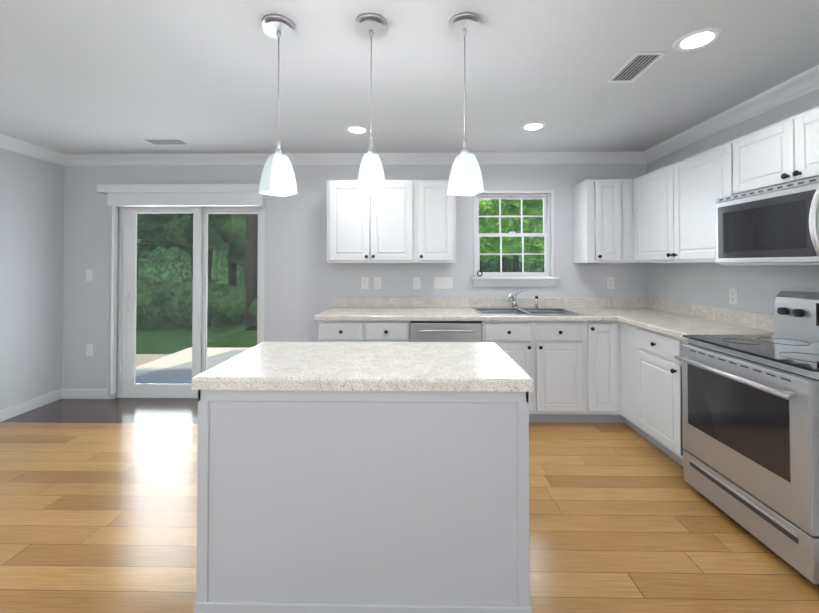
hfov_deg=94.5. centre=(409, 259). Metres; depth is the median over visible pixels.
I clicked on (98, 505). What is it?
floor
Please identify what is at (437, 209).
upper cabinet
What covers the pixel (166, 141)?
ceiling vent
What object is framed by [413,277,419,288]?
outlet
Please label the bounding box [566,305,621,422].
base cabinet
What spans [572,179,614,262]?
upper cabinet
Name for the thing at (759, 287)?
wall
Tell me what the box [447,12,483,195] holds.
pendant light
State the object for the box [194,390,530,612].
kitchen island
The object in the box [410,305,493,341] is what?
base cabinet
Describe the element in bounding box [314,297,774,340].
countertop
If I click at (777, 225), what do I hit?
microwave
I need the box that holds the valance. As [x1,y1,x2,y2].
[97,184,265,206]
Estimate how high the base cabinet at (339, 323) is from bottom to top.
0.923 m
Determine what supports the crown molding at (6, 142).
attached to the wall at (31, 250)
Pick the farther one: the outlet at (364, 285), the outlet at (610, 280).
the outlet at (364, 285)
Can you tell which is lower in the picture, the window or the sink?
the sink
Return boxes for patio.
[136,347,249,383]
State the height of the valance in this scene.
0.210 m
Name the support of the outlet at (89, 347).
attached to the wall at (304, 281)
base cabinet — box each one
[318,305,409,341]
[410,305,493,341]
[482,305,589,422]
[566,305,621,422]
[630,317,773,465]
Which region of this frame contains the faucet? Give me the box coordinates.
[507,289,538,307]
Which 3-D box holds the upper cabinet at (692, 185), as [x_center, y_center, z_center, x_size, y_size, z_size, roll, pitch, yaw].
[2.165,-0.362,2.633,0.338,0.760,0.584,0,-1,1]
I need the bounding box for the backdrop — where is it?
[139,246,543,287]
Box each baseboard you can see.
[0,389,61,421]
[62,389,114,398]
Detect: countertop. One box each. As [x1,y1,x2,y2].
[191,342,533,393]
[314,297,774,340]
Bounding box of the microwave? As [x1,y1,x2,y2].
[715,177,818,264]
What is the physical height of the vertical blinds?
1.865 m
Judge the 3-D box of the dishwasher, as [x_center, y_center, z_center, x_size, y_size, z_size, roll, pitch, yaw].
[0.307,0.952,3.418,0.597,0.867,0.663,0,-1,1]
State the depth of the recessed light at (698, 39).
1.84 m
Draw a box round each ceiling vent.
[139,138,191,145]
[606,52,667,82]
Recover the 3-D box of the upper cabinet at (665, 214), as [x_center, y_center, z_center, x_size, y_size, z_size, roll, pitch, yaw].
[2.172,-0.355,3.118,0.338,0.760,0.620,0,-1,1]
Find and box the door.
[122,207,261,393]
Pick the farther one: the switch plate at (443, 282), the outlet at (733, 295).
the switch plate at (443, 282)
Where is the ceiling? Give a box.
[0,0,818,153]
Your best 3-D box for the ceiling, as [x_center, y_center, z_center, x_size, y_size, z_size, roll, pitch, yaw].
[-0.621,-1.138,0.717,6.153,0.100,6.470,0,-1,1]
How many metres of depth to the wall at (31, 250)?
3.50 m
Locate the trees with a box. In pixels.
[136,199,543,330]
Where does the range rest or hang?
on the floor
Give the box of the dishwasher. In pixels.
[410,321,481,341]
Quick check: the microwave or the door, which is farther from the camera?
the door
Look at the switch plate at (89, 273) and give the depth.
3.82 m
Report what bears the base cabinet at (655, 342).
on the floor
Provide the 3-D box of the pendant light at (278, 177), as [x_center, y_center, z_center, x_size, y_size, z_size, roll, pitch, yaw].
[-0.597,-0.687,1.725,0.177,0.774,0.177,0,-1,1]
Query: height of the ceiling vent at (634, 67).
0.006 m
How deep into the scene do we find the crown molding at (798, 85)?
2.60 m
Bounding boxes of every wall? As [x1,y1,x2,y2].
[0,148,64,409]
[62,164,647,398]
[647,89,818,314]
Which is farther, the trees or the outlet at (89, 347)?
the trees
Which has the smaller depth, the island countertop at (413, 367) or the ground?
the island countertop at (413, 367)
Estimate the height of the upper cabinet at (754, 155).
0.365 m
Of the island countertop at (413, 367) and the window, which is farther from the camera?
the window
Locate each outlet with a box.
[86,344,93,355]
[361,277,367,288]
[374,277,380,288]
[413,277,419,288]
[607,277,613,288]
[729,288,737,304]
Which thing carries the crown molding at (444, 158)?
attached to the wall at (304, 281)
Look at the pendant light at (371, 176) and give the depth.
1.68 m
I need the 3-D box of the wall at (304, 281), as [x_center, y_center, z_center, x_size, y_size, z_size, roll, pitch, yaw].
[-0.572,0.175,3.859,6.153,2.440,0.150,0,-1,1]
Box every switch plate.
[86,270,92,280]
[434,277,452,288]
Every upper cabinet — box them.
[327,180,378,262]
[379,180,418,262]
[419,180,455,262]
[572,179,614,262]
[635,167,666,262]
[663,141,730,262]
[731,122,778,195]
[779,106,818,184]
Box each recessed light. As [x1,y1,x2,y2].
[345,125,368,134]
[520,122,545,131]
[673,28,722,51]
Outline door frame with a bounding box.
[117,207,264,397]
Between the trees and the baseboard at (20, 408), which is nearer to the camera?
the baseboard at (20, 408)
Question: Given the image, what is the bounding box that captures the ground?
[136,314,256,353]
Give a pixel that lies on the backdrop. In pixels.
(165, 275)
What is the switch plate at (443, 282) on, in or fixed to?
attached to the wall at (304, 281)
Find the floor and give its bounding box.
[0,398,818,612]
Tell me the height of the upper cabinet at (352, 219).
0.760 m
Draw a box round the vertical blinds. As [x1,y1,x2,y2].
[107,206,117,395]
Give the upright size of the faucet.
0.183 m
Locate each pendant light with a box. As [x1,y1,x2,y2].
[259,14,296,196]
[355,13,386,195]
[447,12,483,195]
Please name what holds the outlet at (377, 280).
attached to the wall at (304, 281)
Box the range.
[674,291,818,586]
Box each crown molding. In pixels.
[0,134,71,165]
[64,151,643,165]
[644,65,818,163]
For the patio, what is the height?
0.069 m
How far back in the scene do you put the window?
3.81 m
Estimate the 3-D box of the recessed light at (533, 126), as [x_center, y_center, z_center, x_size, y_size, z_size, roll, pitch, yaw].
[0.982,-1.053,3.006,0.196,0.007,0.196,0,-1,1]
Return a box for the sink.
[472,307,583,314]
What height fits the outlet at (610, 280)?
0.116 m
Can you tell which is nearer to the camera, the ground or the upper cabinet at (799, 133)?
the upper cabinet at (799, 133)
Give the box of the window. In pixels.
[470,190,559,286]
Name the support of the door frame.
attached to the wall at (304, 281)
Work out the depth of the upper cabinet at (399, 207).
3.45 m
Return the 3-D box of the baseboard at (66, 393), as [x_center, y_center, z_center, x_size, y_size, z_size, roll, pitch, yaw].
[-3.215,1.347,3.801,0.507,0.094,0.013,0,-1,1]
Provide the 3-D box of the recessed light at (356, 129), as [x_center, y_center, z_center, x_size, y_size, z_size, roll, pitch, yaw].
[-0.426,-1.052,3.078,0.196,0.007,0.196,0,-1,1]
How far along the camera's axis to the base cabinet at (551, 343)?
3.14 m

